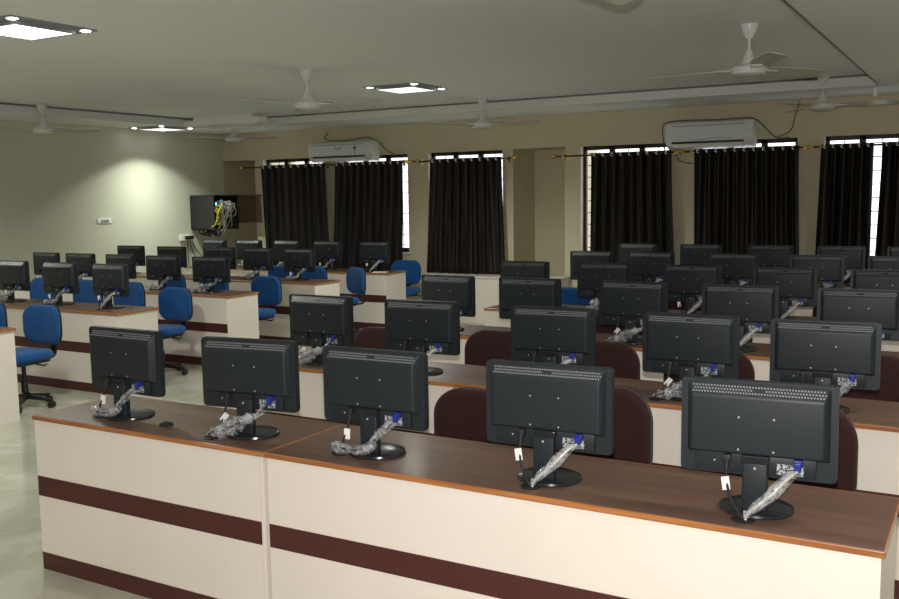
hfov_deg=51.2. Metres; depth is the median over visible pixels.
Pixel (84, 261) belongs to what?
monitor
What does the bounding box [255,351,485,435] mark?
computer desk
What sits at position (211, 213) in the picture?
rack
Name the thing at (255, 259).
monitor
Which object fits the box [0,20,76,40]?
light panel
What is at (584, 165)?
window
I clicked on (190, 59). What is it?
ceiling
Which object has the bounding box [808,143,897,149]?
curtain rod
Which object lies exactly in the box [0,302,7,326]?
office chair
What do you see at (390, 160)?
grille
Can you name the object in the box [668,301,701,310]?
office chair
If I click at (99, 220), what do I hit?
switch plate
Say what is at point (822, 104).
ceiling fan
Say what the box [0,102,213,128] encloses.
trim
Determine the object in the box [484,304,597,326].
computer desk
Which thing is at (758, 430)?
monitor
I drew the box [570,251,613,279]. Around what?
monitor
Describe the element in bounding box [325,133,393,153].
cable
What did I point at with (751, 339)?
office chair
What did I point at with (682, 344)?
monitor
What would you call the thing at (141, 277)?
computer desk
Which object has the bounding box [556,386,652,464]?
office chair
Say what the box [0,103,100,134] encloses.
ceiling fan
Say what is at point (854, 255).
monitor
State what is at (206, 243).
monitor
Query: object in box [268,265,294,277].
office chair
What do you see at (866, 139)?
grille
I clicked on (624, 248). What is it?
monitor
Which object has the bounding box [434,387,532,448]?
office chair
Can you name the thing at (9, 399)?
computer desk
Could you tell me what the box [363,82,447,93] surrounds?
recessed light
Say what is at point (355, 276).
office chair
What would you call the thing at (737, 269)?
monitor
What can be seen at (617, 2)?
ceiling fan
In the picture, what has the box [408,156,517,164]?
curtain rod
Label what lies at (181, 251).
monitor
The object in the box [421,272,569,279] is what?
countertop
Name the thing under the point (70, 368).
computer desk
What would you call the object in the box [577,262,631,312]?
monitor
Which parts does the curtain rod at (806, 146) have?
rod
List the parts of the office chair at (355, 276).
seat, backrest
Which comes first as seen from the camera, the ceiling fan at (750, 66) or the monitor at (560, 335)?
the monitor at (560, 335)
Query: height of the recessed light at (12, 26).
0.032 m
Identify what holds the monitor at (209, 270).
on the computer desk at (227, 313)
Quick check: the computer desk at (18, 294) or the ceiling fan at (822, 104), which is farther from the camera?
the computer desk at (18, 294)
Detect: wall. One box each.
[0,120,225,296]
[222,94,898,299]
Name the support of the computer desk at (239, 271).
on the floor
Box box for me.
[179,235,201,263]
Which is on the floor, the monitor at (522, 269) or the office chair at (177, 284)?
the office chair at (177, 284)
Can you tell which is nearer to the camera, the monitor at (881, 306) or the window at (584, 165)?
the monitor at (881, 306)
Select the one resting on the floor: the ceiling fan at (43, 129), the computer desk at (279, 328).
the computer desk at (279, 328)
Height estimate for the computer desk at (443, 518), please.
0.756 m
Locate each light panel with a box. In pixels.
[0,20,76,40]
[138,127,185,130]
[375,85,435,93]
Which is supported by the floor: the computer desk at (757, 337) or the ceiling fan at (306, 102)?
the computer desk at (757, 337)
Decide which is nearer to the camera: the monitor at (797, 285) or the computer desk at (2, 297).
the monitor at (797, 285)
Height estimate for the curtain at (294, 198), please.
1.749 m
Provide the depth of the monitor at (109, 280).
8.69 m
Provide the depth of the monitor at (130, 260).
10.72 m
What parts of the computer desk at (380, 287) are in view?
modesty panel, skirting, panel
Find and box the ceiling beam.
[214,74,876,128]
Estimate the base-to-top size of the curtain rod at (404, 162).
0.090 m
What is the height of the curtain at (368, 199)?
1.769 m
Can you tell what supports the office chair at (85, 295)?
on the floor
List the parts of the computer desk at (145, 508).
skirting, modesty panel, grommet cap, panel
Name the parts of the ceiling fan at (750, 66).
blade, blade, blade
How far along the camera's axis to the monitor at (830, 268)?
8.44 m
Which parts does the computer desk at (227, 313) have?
modesty panel, skirting, panel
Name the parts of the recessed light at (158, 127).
frame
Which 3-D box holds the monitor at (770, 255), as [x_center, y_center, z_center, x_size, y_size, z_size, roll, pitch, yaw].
[3.482,-0.381,10.161,0.432,0.414,0.247,-1,6,2]
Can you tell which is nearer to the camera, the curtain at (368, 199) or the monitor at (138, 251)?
the monitor at (138, 251)
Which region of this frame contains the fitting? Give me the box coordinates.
[183,113,266,126]
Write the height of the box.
0.470 m
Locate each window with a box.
[263,158,320,165]
[339,154,410,253]
[428,150,505,255]
[580,143,666,250]
[712,138,797,148]
[824,133,898,255]
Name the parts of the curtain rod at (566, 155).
rod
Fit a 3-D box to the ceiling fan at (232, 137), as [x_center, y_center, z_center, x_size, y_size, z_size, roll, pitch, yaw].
[-2.918,-2.401,13.217,1.119,0.358,1.288,2,7,22]
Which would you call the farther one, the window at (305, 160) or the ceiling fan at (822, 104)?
the window at (305, 160)
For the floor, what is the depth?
5.54 m
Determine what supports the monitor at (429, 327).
on the computer desk at (311, 383)
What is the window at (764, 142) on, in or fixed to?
in the wall at (541, 193)
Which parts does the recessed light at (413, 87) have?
frame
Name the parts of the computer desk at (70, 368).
modesty panel, skirting, panel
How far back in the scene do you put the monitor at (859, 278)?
6.85 m
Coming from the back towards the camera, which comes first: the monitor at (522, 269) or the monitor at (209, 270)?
the monitor at (209, 270)
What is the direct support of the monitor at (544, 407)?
on the computer desk at (443, 518)
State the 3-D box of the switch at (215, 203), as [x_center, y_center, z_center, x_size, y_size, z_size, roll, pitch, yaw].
[-3.671,-1.465,14.850,0.276,0.145,0.510,3,7,30]
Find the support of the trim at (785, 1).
attached to the ceiling
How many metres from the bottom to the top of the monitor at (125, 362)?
0.413 m
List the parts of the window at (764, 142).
frame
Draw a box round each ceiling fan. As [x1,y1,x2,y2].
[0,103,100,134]
[184,124,278,141]
[236,69,382,112]
[431,98,539,128]
[604,0,633,4]
[650,23,826,77]
[779,74,898,112]
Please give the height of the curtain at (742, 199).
1.769 m
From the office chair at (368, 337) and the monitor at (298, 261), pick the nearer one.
the office chair at (368, 337)
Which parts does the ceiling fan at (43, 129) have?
blade, blade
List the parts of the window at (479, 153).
frame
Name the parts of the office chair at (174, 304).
seat, leg, backrest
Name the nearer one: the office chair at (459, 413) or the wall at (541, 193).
the office chair at (459, 413)
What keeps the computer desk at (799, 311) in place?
on the floor
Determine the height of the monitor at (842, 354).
0.413 m
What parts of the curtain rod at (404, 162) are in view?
rod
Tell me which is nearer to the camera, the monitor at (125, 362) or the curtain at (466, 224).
the monitor at (125, 362)
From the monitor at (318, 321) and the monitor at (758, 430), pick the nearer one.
the monitor at (758, 430)
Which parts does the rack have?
door, door glass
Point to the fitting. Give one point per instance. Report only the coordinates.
(245, 118)
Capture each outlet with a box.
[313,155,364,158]
[671,139,743,143]
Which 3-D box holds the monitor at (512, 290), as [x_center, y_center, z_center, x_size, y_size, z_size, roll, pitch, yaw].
[0.566,0.053,6.630,0.232,0.412,0.436,-6,8,-37]
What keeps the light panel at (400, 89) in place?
on the recessed light at (413, 87)
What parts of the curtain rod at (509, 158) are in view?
rod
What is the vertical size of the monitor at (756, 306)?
0.412 m
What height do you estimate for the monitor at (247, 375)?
0.414 m
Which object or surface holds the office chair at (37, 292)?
on the floor
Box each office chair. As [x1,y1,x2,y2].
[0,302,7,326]
[15,304,61,412]
[29,277,54,299]
[73,279,103,303]
[113,282,145,306]
[158,274,185,287]
[158,287,192,374]
[199,282,228,289]
[251,276,281,320]
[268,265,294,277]
[301,267,327,278]
[345,267,365,334]
[353,327,384,348]
[391,260,421,296]
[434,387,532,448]
[465,330,510,365]
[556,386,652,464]
[561,287,594,305]
[595,340,639,379]
[596,313,642,335]
[663,352,754,382]
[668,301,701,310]
[720,409,857,491]
[745,333,752,342]
[812,306,816,316]
[840,355,898,401]
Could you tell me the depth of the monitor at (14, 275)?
9.39 m
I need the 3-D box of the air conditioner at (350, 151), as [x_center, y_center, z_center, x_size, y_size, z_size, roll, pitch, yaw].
[-1.586,-2.206,14.013,1.160,0.290,0.216,3,7,30]
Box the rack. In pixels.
[190,194,261,236]
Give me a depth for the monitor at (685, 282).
7.53 m
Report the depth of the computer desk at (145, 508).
4.10 m
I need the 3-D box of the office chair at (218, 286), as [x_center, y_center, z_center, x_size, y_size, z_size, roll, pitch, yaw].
[-2.859,0.157,10.957,0.532,0.855,0.578,3,7,30]
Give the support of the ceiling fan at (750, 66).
hanging from the ceiling
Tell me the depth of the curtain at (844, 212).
10.59 m
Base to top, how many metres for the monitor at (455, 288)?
0.412 m
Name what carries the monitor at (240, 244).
on the computer desk at (239, 271)
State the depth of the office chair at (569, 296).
8.96 m
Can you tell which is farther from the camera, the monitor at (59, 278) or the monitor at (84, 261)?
the monitor at (84, 261)
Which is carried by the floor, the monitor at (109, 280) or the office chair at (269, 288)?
the office chair at (269, 288)
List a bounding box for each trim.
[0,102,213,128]
[782,0,878,84]
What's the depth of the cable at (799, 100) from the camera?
10.89 m
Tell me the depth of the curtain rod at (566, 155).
12.09 m
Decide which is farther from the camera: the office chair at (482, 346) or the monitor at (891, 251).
the monitor at (891, 251)
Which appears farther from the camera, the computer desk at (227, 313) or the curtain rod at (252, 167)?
the curtain rod at (252, 167)
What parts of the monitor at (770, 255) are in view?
display panel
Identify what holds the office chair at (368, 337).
on the floor
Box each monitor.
[0,260,30,301]
[33,252,59,276]
[42,262,78,305]
[65,253,95,279]
[89,325,165,420]
[92,263,129,308]
[105,254,135,278]
[117,245,145,273]
[145,255,181,289]
[157,246,186,267]
[192,257,230,292]
[201,336,299,439]
[202,239,226,256]
[204,247,235,268]
[236,240,262,266]
[243,248,272,278]
[274,240,300,265]
[283,248,315,280]
[289,294,353,365]
[313,241,341,269]
[322,345,428,459]
[359,242,390,271]
[384,299,459,375]
[421,274,475,330]
[486,359,614,486]
[499,277,560,318]
[500,261,549,277]
[510,305,595,365]
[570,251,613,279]
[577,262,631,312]
[599,280,667,344]
[619,243,657,262]
[628,252,674,281]
[642,311,739,400]
[663,264,721,313]
[680,244,722,264]
[681,375,839,519]
[702,284,778,351]
[709,253,759,284]
[748,245,793,266]
[753,267,817,318]
[769,318,881,413]
[789,255,844,289]
[817,246,865,285]
[817,288,898,340]
[850,269,898,289]
[868,256,898,269]
[887,247,898,255]
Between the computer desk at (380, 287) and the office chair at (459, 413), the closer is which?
the office chair at (459, 413)
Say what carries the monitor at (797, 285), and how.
on the computer desk at (757, 337)
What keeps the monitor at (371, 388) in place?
on the computer desk at (443, 518)
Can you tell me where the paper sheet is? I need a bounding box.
[372,271,388,272]
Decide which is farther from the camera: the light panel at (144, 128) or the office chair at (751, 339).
the light panel at (144, 128)
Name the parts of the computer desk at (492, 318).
modesty panel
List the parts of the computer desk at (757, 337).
modesty panel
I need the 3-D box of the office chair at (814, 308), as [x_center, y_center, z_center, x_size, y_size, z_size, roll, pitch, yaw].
[3.207,0.428,7.656,0.532,0.860,0.578,3,7,30]
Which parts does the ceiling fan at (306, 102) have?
blade, blade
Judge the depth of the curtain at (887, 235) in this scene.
10.37 m
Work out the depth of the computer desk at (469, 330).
6.83 m
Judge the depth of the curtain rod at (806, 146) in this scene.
11.15 m
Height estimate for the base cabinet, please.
0.652 m
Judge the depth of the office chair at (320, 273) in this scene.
12.15 m
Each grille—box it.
[356,160,408,246]
[844,139,897,251]
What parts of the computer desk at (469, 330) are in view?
modesty panel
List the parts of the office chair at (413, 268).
backrest, seat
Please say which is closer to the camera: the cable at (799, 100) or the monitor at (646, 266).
the monitor at (646, 266)
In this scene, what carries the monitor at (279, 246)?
on the computer desk at (239, 271)
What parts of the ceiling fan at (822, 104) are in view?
blade, blade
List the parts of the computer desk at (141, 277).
modesty panel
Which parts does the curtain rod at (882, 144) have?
rod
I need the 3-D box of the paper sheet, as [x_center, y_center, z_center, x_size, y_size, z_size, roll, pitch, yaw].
[-0.915,-0.363,12.424,0.200,0.006,0.150,0,6,5]
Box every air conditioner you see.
[308,140,379,162]
[666,119,756,149]
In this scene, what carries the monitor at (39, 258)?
on the computer desk at (18, 294)
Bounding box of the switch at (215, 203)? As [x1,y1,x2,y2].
[214,202,234,211]
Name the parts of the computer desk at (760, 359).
modesty panel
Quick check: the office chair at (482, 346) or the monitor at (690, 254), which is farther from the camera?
the monitor at (690, 254)
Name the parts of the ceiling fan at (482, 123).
blade, blade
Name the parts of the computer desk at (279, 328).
modesty panel, skirting, panel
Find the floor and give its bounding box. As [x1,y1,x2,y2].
[0,323,484,598]
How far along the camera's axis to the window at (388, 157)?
13.86 m
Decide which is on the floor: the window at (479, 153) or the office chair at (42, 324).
the office chair at (42, 324)
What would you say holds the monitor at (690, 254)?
on the computer desk
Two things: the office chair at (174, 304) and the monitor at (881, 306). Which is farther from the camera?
the office chair at (174, 304)
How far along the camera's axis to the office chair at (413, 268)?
13.13 m
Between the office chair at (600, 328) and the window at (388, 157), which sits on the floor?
the office chair at (600, 328)
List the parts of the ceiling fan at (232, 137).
blade, blade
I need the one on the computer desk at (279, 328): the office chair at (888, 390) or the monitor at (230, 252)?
the monitor at (230, 252)
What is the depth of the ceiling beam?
10.93 m
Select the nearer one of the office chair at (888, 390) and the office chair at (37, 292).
the office chair at (888, 390)
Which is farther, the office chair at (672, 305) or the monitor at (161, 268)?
the monitor at (161, 268)
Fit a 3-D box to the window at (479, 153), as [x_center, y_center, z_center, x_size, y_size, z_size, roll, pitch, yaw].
[0.255,-1.355,13.251,1.260,1.460,0.196,3,7,30]
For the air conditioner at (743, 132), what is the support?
attached to the wall at (541, 193)
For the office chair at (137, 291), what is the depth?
9.60 m
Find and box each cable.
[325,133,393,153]
[662,117,789,150]
[778,100,800,136]
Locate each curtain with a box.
[261,163,330,267]
[333,160,402,269]
[427,157,504,273]
[590,150,673,262]
[694,145,798,254]
[815,142,873,282]
[875,141,898,255]
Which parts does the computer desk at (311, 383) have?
modesty panel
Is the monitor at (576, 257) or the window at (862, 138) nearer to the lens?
the monitor at (576, 257)
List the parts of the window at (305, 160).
frame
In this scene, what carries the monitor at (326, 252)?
on the computer desk at (380, 287)
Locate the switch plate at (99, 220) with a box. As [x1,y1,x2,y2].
[97,218,111,223]
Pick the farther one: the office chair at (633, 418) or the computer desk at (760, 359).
the computer desk at (760, 359)
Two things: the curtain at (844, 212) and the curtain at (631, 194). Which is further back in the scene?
the curtain at (631, 194)
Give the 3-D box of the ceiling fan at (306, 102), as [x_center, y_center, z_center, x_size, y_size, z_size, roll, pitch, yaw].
[-1.151,-1.905,8.504,1.119,0.358,1.288,1,7,16]
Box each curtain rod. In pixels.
[239,163,313,170]
[315,160,408,168]
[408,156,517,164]
[550,150,678,159]
[679,145,807,155]
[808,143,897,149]
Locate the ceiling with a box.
[0,0,898,134]
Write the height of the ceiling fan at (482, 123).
0.358 m
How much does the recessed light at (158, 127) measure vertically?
0.032 m
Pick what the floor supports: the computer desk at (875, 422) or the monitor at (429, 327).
the computer desk at (875, 422)
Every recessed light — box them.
[0,15,96,40]
[129,125,193,130]
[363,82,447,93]
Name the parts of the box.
plate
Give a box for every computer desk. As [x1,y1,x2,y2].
[0,297,34,302]
[0,327,19,424]
[3,299,158,394]
[5,290,103,301]
[32,395,341,598]
[112,286,258,364]
[129,272,198,288]
[185,265,267,276]
[229,276,339,345]
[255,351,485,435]
[265,424,898,598]
[326,268,406,327]
[427,324,510,363]
[454,372,898,598]
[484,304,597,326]
[596,333,898,381]
[668,310,898,351]
[789,306,812,315]
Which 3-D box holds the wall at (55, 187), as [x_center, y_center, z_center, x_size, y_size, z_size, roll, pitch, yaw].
[-7.397,-0.566,9.280,0.200,2.797,14.500,3,7,30]
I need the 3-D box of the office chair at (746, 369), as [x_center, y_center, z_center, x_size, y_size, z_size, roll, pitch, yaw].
[1.395,0.727,5.210,0.532,0.860,0.578,3,7,30]
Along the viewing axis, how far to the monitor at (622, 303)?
6.21 m
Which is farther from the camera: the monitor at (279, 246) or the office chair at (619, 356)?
the monitor at (279, 246)
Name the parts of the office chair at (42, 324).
leg, seat, leg, leg, backrest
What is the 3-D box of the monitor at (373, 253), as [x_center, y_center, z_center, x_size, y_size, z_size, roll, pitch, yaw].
[-1.003,-0.575,12.590,0.232,0.396,0.436,-6,8,-39]
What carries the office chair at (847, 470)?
on the floor
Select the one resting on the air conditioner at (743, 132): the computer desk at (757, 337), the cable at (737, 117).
the cable at (737, 117)
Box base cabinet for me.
[421,272,569,323]
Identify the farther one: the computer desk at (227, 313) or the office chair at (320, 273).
the office chair at (320, 273)
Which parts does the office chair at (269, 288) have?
backrest, seat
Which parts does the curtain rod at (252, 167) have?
rod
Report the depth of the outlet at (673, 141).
11.22 m

